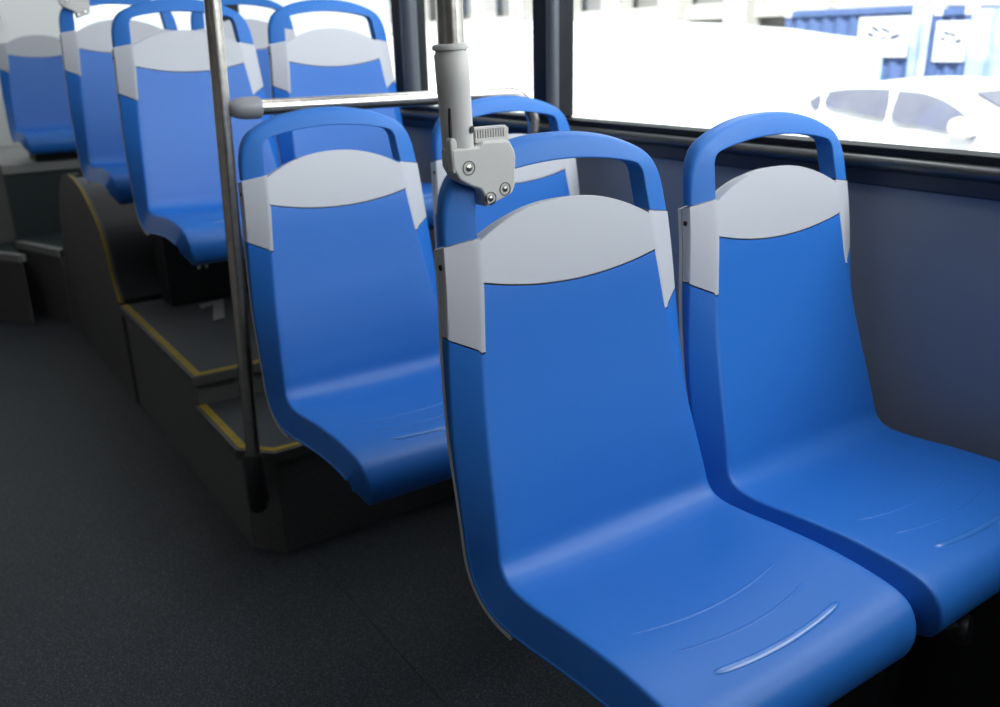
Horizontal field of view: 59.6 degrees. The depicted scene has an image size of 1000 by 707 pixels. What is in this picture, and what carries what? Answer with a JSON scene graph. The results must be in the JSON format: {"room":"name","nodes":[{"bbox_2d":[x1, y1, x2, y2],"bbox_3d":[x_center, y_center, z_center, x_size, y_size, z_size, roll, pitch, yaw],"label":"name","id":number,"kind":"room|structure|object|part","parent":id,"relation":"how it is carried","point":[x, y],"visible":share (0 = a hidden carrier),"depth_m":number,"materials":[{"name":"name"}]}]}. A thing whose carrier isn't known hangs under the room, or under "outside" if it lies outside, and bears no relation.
{"room":"vehicle interior","nodes":[
{"label":"vehicle interior","id":0,"kind":"room"},
{"bbox_2d":[0,0,70,146],"bbox_3d":[-3.358,-1.637,5.048,2.550,2.390,0.050,-14,23,-32],"label":"wall","id":1,"kind":"structure","parent":0,"point":[18,18],"depth_m":5.28,"materials":[{"name":"white"}]},
{"bbox_2d":[0,312,603,706],"bbox_3d":[-0.697,0.736,1.857,2.800,0.060,9.700,-14,23,-32],"label":"floor","id":2,"kind":"structure","parent":0,"point":[125,581],"depth_m":2.18,"materials":[{"name":"plastic"}]},
{"bbox_2d":[0,243,35,324],"bbox_3d":[-2.500,-0.339,4.380,0.234,0.353,0.377,-14,23,-32],"label":"step","id":3,"kind":"structure","parent":2,"relation":"on","point":[15,302],"depth_m":4.33,"materials":[{"name":"grey"}]},
{"bbox_2d":[0,145,83,246],"bbox_3d":[-2.990,-0.708,4.866,2.500,0.745,1.120,-14,23,-32],"label":"platform","id":4,"kind":"object","parent":2,"relation":"on","point":[29,188],"visible":0.21,"depth_m":4.56,"materials":[{"name":"grey"}]},
{"bbox_3d":[-3.424,-0.599,4.590,1.448,0.745,1.120,-14,23,-32],"label":"aisle panel","id":5,"kind":"part","parent":4,"relation":"part of","materials":[{"name":"grey plastic"}]},
{"bbox_2d":[28,152,77,161],"bbox_3d":[-2.344,-1.097,4.697,0.320,0.079,0.250,-14,23,-32],"label":"support","id":6,"kind":"object","parent":4,"relation":"on","point":[67,155],"visible":0.24,"depth_m":4.58,"materials":[{"name":"black metal"}]},
{"bbox_2d":[0,35,76,154],"bbox_3d":[-2.358,-1.377,4.609,0.449,0.579,0.516,-14,23,-32],"label":"seat","id":7,"kind":"object","parent":6,"relation":"on","point":[32,76],"visible":0.66,"depth_m":4.68,"materials":[{"name":"blue plastic"}]},
{"bbox_3d":[-2.484,-1.620,4.712,0.419,0.185,0.059,-14,23,-32],"label":"head panel","id":8,"kind":"part","parent":7,"relation":"part of","materials":[{"name":"grey plastic"}]},
{"bbox_2d":[14,233,76,322],"bbox_3d":[-1.983,-0.460,4.657,0.981,0.371,0.467,-14,23,-32],"label":"step","id":9,"kind":"structure","parent":2,"relation":"on","point":[45,268],"depth_m":4.39,"materials":[{"name":"grey"}]},
{"bbox_2d":[59,173,162,402],"bbox_3d":[-1.355,-0.441,3.917,0.927,0.804,1.194,-14,23,-32],"label":"wheel arch cover","id":10,"kind":"object","parent":2,"relation":"on","point":[111,263],"visible":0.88,"depth_m":3.38,"materials":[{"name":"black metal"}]},
{"bbox_3d":[-1.900,-0.606,3.866,0.040,0.434,0.564,-14,23,-32],"label":"edge trim","id":11,"kind":"part","parent":10,"relation":"part of","materials":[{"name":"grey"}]},
{"bbox_2d":[119,293,264,495],"bbox_3d":[-0.751,0.033,3.155,0.929,0.396,0.928,-14,23,-32],"label":"step","id":12,"kind":"structure","parent":2,"relation":"on","point":[183,359],"depth_m":2.84,"materials":[{"name":"grey plastic"}]},
{"bbox_2d":[152,234,248,305],"bbox_3d":[-0.920,-0.411,3.376,0.760,0.309,0.147,-14,23,-32],"label":"box","id":13,"kind":"object","parent":12,"relation":"on","point":[181,282],"visible":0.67,"depth_m":3.19,"materials":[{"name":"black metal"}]},
{"bbox_3d":[-1.027,-0.153,3.111,0.086,0.004,0.282,-7,20,-16],"label":"floor bracket","id":14,"kind":"part","parent":12,"relation":"part of","materials":[{"name":"grey metal"}]},
{"bbox_2d":[195,391,454,551],"bbox_3d":[-0.372,0.255,2.648,0.929,0.300,0.439,-14,23,-32],"label":"step","id":15,"kind":"structure","parent":2,"relation":"on","point":[309,502],"depth_m":2.36,"materials":[{"name":"grey"}]},
{"bbox_2d":[203,0,268,512],"bbox_3d":[-0.604,-0.640,1.832,0.135,2.197,0.068,9,22,27],"label":"pole","id":16,"kind":"object","parent":15,"relation":"attached to","point":[257,492],"visible":1,"depth_m":1.97,"materials":[{"name":"metal"}]},
{"bbox_2d":[244,453,266,512],"bbox_3d":[-0.610,0.320,2.178,0.049,0.157,0.049,-14,23,-32],"label":"socket","id":17,"kind":"object","parent":16,"relation":"attached to","point":[256,483],"depth_m":2.16,"materials":[{"name":"black metal"}]},
{"bbox_2d":[230,87,539,133],"bbox_3d":[-0.219,-0.225,2.245,0.860,0.877,0.090,-14,23,-32],"label":"grab rail","id":18,"kind":"object","parent":16,"relation":"attached to","point":[252,107],"visible":0.57,"depth_m":2.03,"materials":[{"name":"metal"}]},
{"bbox_2d":[310,553,448,706],"bbox_3d":[-0.006,0.765,1.637,0.003,0.001,1.760,-14,23,-32],"label":"trim","id":19,"kind":"structure","parent":2,"relation":"on","point":[405,659],"depth_m":1.99,"materials":[{"name":"black"}]},
{"bbox_3d":[0.487,0.533,1.466,0.865,0.531,0.280,-14,23,-32],"label":"support","id":20,"kind":"object","parent":2,"relation":"on","visible":0},
{"bbox_2d":[434,131,915,706],"bbox_3d":[0.221,0.070,1.136,0.449,0.666,0.529,-14,23,-32],"label":"seat","id":21,"kind":"object","parent":20,"relation":"on","point":[596,538],"visible":0.99,"depth_m":1.20,"materials":[{"name":"blue plastic"}]},
{"bbox_3d":[0.081,-0.245,1.231,0.401,0.129,0.056,-14,23,-32],"label":"handle","id":22,"kind":"part","parent":21,"relation":"part of","materials":[{"name":"blue plastic"}]},
{"bbox_3d":[0.099,-0.130,1.248,0.419,0.185,0.059,-14,23,-32],"label":"head panel","id":23,"kind":"part","parent":21,"relation":"part of","materials":[{"name":"grey plastic"}]},
{"bbox_2d":[678,111,999,636],"bbox_3d":[0.592,-0.023,1.373,0.449,0.666,0.529,-14,23,-32],"label":"seat","id":24,"kind":"object","parent":20,"relation":"on","point":[790,433],"visible":0.94,"depth_m":1.44,"materials":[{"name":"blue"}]},
{"bbox_3d":[0.452,-0.338,1.468,0.401,0.129,0.056,-14,23,-32],"label":"handle","id":25,"kind":"part","parent":24,"relation":"part of","materials":[{"name":"blue plastic"}]},
{"bbox_3d":[0.470,-0.223,1.485,0.419,0.185,0.059,-14,23,-32],"label":"head panel","id":26,"kind":"part","parent":24,"relation":"part of","materials":[{"name":"grey plastic"}]},
{"bbox_2d":[940,613,973,644],"bbox_3d":[0.623,0.412,1.318,0.246,0.112,0.074,-5,20,-10],"label":"support","id":27,"kind":"object","parent":20,"relation":"attached to","point":[961,630],"visible":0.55,"depth_m":1.34,"materials":[{"name":"black metal"}]},
{"bbox_3d":[0.641,0.405,1.311,0.159,0.086,0.018,-11,22,-25],"label":"rod","id":28,"kind":"part","parent":27,"relation":"part of","materials":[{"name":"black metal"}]},
{"bbox_2d":[403,126,999,461],"bbox_3d":[0.404,-0.004,2.274,0.060,1.004,9.500,-14,23,-32],"label":"wall","id":29,"kind":"structure","parent":0,"point":[925,266],"depth_m":1.61,"materials":[{"name":"grey plastic"}]},
{"bbox_2d":[399,105,999,166],"bbox_3d":[0.383,-0.533,2.079,0.060,0.016,9.500,-14,23,-32],"label":"window frame","id":30,"kind":"structure","parent":29,"relation":"attached to","point":[896,150],"depth_m":1.74,"materials":[{"name":"black rubber"}]},
{"bbox_2d":[400,109,999,183],"bbox_3d":[0.371,-0.512,2.078,0.070,0.027,9.500,-14,23,-32],"label":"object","id":31,"kind":"structure","parent":29,"relation":"attached to","point":[943,169],"depth_m":1.74,"materials":[{"name":"grey"}]},
{"bbox_2d":[401,117,999,200],"bbox_3d":[0.383,-0.490,2.094,0.062,0.034,9.500,-14,23,-32],"label":"trim","id":32,"kind":"structure","parent":29,"relation":"attached to","point":[947,186],"depth_m":1.63,"materials":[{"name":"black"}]},
{"bbox_2d":[891,591,999,706],"bbox_3d":[1.587,0.847,0.602,0.100,0.470,5.100,-14,23,-32],"label":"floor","id":33,"kind":"structure","parent":29,"relation":"attached to","point":[937,670],"depth_m":1.59,"materials":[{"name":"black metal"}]},
{"bbox_3d":[-0.752,-1.572,1.035,2.800,0.060,9.700,-14,23,-32],"label":"ceiling","id":34,"kind":"structure","parent":0,"visible":0},
{"bbox_2d":[432,0,514,206],"bbox_3d":[-0.047,-0.799,0.937,0.104,1.282,0.046,-14,23,-32],"label":"pole","id":35,"kind":"object","parent":34,"relation":"attached to","point":[480,158],"visible":1,"depth_m":1.09,"materials":[{"name":"metal"}]},
{"bbox_3d":[0.364,-1.660,1.684,0.060,0.260,9.500,-14,23,-32],"label":"wall","id":36,"kind":"structure","parent":0,"visible":0},
{"bbox_2d":[223,5,238,20],"bbox_3d":[-1.377,-1.864,4.323,0.072,1.067,0.200,-14,23,-32],"label":"trim","id":37,"kind":"structure","parent":36,"relation":"attached to","point":[233,7],"depth_m":4.30,"materials":[{"name":"black"}]},
{"bbox_2d":[390,0,428,91],"bbox_3d":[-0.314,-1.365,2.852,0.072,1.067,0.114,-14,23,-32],"label":"trim","id":38,"kind":"structure","parent":36,"relation":"attached to","point":[420,4],"depth_m":2.95,"materials":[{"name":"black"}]},
{"bbox_2d":[532,0,573,117],"bbox_3d":[0.135,-1.155,2.231,0.072,1.067,0.093,-14,23,-32],"label":"trim","id":39,"kind":"structure","parent":36,"relation":"attached to","point":[566,7],"depth_m":2.33,"materials":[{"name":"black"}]},
{"bbox_3d":[17.038,-8.483,28.636,58.250,0.100,110.000,-14,23,-32],"label":"road","id":40,"kind":"object","parent":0,"visible":0},
{"bbox_2d":[386,17,883,128],"bbox_3d":[-1.892,-7.314,22.917,0.176,2.391,26.171,-14,23,-32],"label":"barrier","id":41,"kind":"object","parent":40,"relation":"on","point":[628,69],"visible":0.44,"depth_m":15.76,"materials":[{"name":"white"}]},
{"bbox_2d":[383,0,999,35],"bbox_3d":[8.877,-13.591,29.963,4.200,9.000,52.000,-14,23,-32],"label":"building","id":42,"kind":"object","parent":40,"relation":"on","point":[762,13],"visible":0.08,"depth_m":31.03,"materials":[{"name":"white painted metal"},{"name":"blue corrugated metal"},{"name":"glass"}]},
{"bbox_2d":[780,76,999,152],"bbox_3d":[5.008,-2.317,9.789,1.960,1.469,4.770,-14,23,-32],"label":"parked car","id":43,"kind":"object","parent":40,"relation":"on","point":[948,112],"visible":0.52,"depth_m":9.36,"materials":[{"name":"white paint"}]},
{"bbox_2d":[947,117,976,138],"bbox_3d":[4.622,-2.258,8.744,0.200,0.209,0.240,-14,23,-32],"label":"mirror","id":44,"kind":"object","parent":43,"relation":"attached to","point":[960,127],"depth_m":8.68,"materials":[{"name":"white paint"}]},
{"bbox_3d":[4.750,-2.189,8.808,0.110,0.040,0.120,-14,23,-32],"label":"mirror arm","id":45,"kind":"part","parent":43,"relation":"part of","materials":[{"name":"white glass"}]},
{"bbox_2d":[785,2,999,80],"bbox_3d":[6.793,-4.783,15.254,2.363,2.370,2.820,-14,23,-32],"label":"building","id":46,"kind":"structure","parent":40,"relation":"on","point":[890,25],"depth_m":14.04,"materials":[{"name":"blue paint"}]},
{"bbox_3d":[5.134,-4.911,15.726,0.110,2.130,0.120,-14,23,-32],"label":"corner post","id":47,"kind":"part","parent":46,"relation":"part of","materials":[{"name":"blue metal"}]},
{"bbox_3d":[5.862,-5.606,14.302,0.120,0.100,2.800,-14,23,-32],"label":"rail","id":48,"kind":"part","parent":46,"relation":"part of","materials":[{"name":"blue metal"}]},
{"bbox_2d":[858,15,911,56],"bbox_3d":[6.122,-5.063,13.970,0.015,0.610,0.900,-14,23,-32],"label":"poster","id":49,"kind":"object","parent":46,"relation":"attached to","point":[895,30],"depth_m":13.86,"materials":[{"name":"white paper"}]},
{"bbox_3d":[6.648,-4.202,13.632,0.110,2.130,0.120,-14,23,-32],"label":"corner post","id":50,"kind":"part","parent":46,"relation":"part of","materials":[{"name":"metal"}]},
{"bbox_2d":[906,5,932,77],"bbox_3d":[6.323,-4.083,13.380,0.121,2.330,0.295,-9,21,-19],"label":"sheet","id":51,"kind":"object","parent":40,"relation":"on","point":[922,14],"visible":0.44,"depth_m":13.16,"materials":[{"name":"white"}]},
{"bbox_2d":[926,5,979,76],"bbox_3d":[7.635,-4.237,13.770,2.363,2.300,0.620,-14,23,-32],"label":"shipping container","id":52,"kind":"object","parent":40,"relation":"on","point":[951,26],"visible":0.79,"depth_m":12.94,"materials":[{"name":"blue paint"}]},
{"bbox_3d":[6.597,-4.074,13.382,0.110,2.060,0.120,-14,23,-32],"label":"corner post","id":53,"kind":"part","parent":52,"relation":"part of","materials":[{"name":"blue metal"}]},
{"bbox_2d":[932,20,970,61],"bbox_3d":[6.665,-4.616,12.915,0.015,0.570,0.500,-14,23,-32],"label":"poster","id":54,"kind":"object","parent":52,"relation":"attached to","point":[950,40],"depth_m":12.91,"materials":[{"name":"white paper"}]},
{"bbox_3d":[6.704,-5.027,12.829,0.120,0.100,0.600,-14,23,-32],"label":"rail","id":55,"kind":"part","parent":52,"relation":"part of","materials":[{"name":"blue metal"}]},
{"bbox_3d":[6.868,-3.947,13.007,0.110,2.060,0.120,-14,23,-32],"label":"corner post","id":56,"kind":"part","parent":52,"relation":"part of","materials":[{"name":"white metal"}]},
{"bbox_2d":[964,7,999,78],"bbox_3d":[7.389,-3.484,11.745,0.189,2.251,2.406,-14,23,-32],"label":"sheet","id":57,"kind":"object","parent":40,"relation":"on","point":[983,51],"visible":0.39,"depth_m":12.31,"materials":[{"name":"white"}]},
{"bbox_3d":[-0.961,-0.659,3.266,0.865,0.056,0.270,-14,23,-32],"label":"support","id":58,"kind":"object","parent":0,"visible":0},
{"bbox_2d":[59,0,177,203],"bbox_3d":[-1.224,-0.899,3.020,0.449,0.666,0.529,-14,23,-32],"label":"seat","id":59,"kind":"object","parent":58,"relation":"on","point":[88,65],"visible":0.46,"depth_m":3.08,"materials":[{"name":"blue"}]},
{"bbox_2d":[58,0,89,17],"bbox_3d":[-1.492,-1.768,2.820,0.104,1.282,0.046,-14,23,-32],"label":"pole","id":60,"kind":"object","parent":59,"relation":"attached to","point":[80,8],"visible":1,"depth_m":3.02,"materials":[{"name":"grey plastic"}]},
{"bbox_3d":[-1.346,-1.100,3.132,0.419,0.185,0.059,-14,23,-32],"label":"head panel","id":61,"kind":"part","parent":59,"relation":"part of","materials":[{"name":"grey plastic"}]},
{"bbox_3d":[-1.364,-1.214,3.115,0.401,0.129,0.056,-14,23,-32],"label":"handle","id":62,"kind":"part","parent":59,"relation":"part of","materials":[{"name":"blue plastic"}]},
{"bbox_2d":[190,0,295,164],"bbox_3d":[-0.853,-0.993,3.256,0.449,0.666,0.529,-14,23,-32],"label":"seat","id":63,"kind":"object","parent":58,"relation":"on","point":[258,29],"visible":0.08,"depth_m":3.39,"materials":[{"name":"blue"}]},
{"bbox_3d":[-0.993,-1.308,3.352,0.401,0.129,0.056,-14,23,-32],"label":"handle","id":64,"kind":"part","parent":63,"relation":"part of","materials":[{"name":"blue plastic"}]},
{"bbox_3d":[-0.975,-1.193,3.369,0.419,0.185,0.059,-14,23,-32],"label":"head panel","id":65,"kind":"part","parent":63,"relation":"part of","materials":[{"name":"grey plastic"}]},
{"bbox_3d":[0.043,0.325,2.080,0.865,0.531,0.280,-14,23,-32],"label":"support","id":66,"kind":"object","parent":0,"visible":0},
{"bbox_2d":[238,107,451,504],"bbox_3d":[-0.223,-0.138,1.750,0.449,0.666,0.529,-14,23,-32],"label":"seat","id":67,"kind":"object","parent":66,"relation":"on","point":[341,276],"visible":0.88,"depth_m":1.83,"materials":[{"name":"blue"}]},
{"bbox_3d":[-0.363,-0.453,1.845,0.401,0.129,0.056,-14,23,-32],"label":"handle","id":68,"kind":"part","parent":67,"relation":"part of","materials":[{"name":"blue plastic"}]},
{"bbox_3d":[-0.345,-0.338,1.862,0.419,0.185,0.059,-14,23,-32],"label":"head panel","id":69,"kind":"part","parent":67,"relation":"part of","materials":[{"name":"grey plastic"}]},
{"bbox_2d":[430,96,579,248],"bbox_3d":[0.148,-0.231,1.986,0.449,0.666,0.529,-14,23,-32],"label":"seat","id":70,"kind":"object","parent":66,"relation":"on","point":[536,182],"visible":0.15,"depth_m":2.10,"materials":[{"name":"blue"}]},
{"bbox_3d":[0.008,-0.546,2.081,0.401,0.129,0.056,-14,23,-32],"label":"handle","id":71,"kind":"part","parent":70,"relation":"part of","materials":[{"name":"blue plastic"}]},
{"bbox_3d":[0.026,-0.431,2.099,0.419,0.185,0.059,-14,23,-32],"label":"head panel","id":72,"kind":"part","parent":70,"relation":"part of","materials":[{"name":"grey plastic"}]},
{"bbox_3d":[-0.511,-0.238,2.727,0.865,0.400,0.280,-14,23,-32],"label":"support","id":73,"kind":"object","parent":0,"visible":0},
{"bbox_2d":[111,0,280,265],"bbox_3d":[-0.776,-0.639,2.419,0.449,0.666,0.529,-14,23,-32],"label":"seat","id":74,"kind":"object","parent":73,"relation":"on","point":[163,80],"visible":0.64,"depth_m":2.50,"materials":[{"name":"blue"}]},
{"bbox_3d":[-0.915,-0.954,2.514,0.401,0.129,0.056,-14,23,-32],"label":"handle","id":75,"kind":"part","parent":74,"relation":"part of","materials":[{"name":"blue plastic"}]},
{"bbox_3d":[-0.898,-0.839,2.531,0.419,0.185,0.059,-14,23,-32],"label":"head panel","id":76,"kind":"part","parent":74,"relation":"part of","materials":[{"name":"grey plastic"}]},
{"bbox_2d":[267,0,433,229],"bbox_3d":[-0.405,-0.732,2.656,0.449,0.666,0.529,-14,23,-32],"label":"seat","id":77,"kind":"object","parent":73,"relation":"on","point":[325,61],"visible":0.48,"depth_m":2.75,"materials":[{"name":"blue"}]},
{"bbox_3d":[-0.544,-1.047,2.751,0.401,0.129,0.056,-14,23,-32],"label":"handle","id":78,"kind":"part","parent":77,"relation":"part of","materials":[{"name":"blue plastic"}]},
{"bbox_3d":[-0.526,-0.932,2.768,0.419,0.185,0.059,-14,23,-32],"label":"head panel","id":79,"kind":"part","parent":77,"relation":"part of","materials":[{"name":"grey plastic"}]}
]}

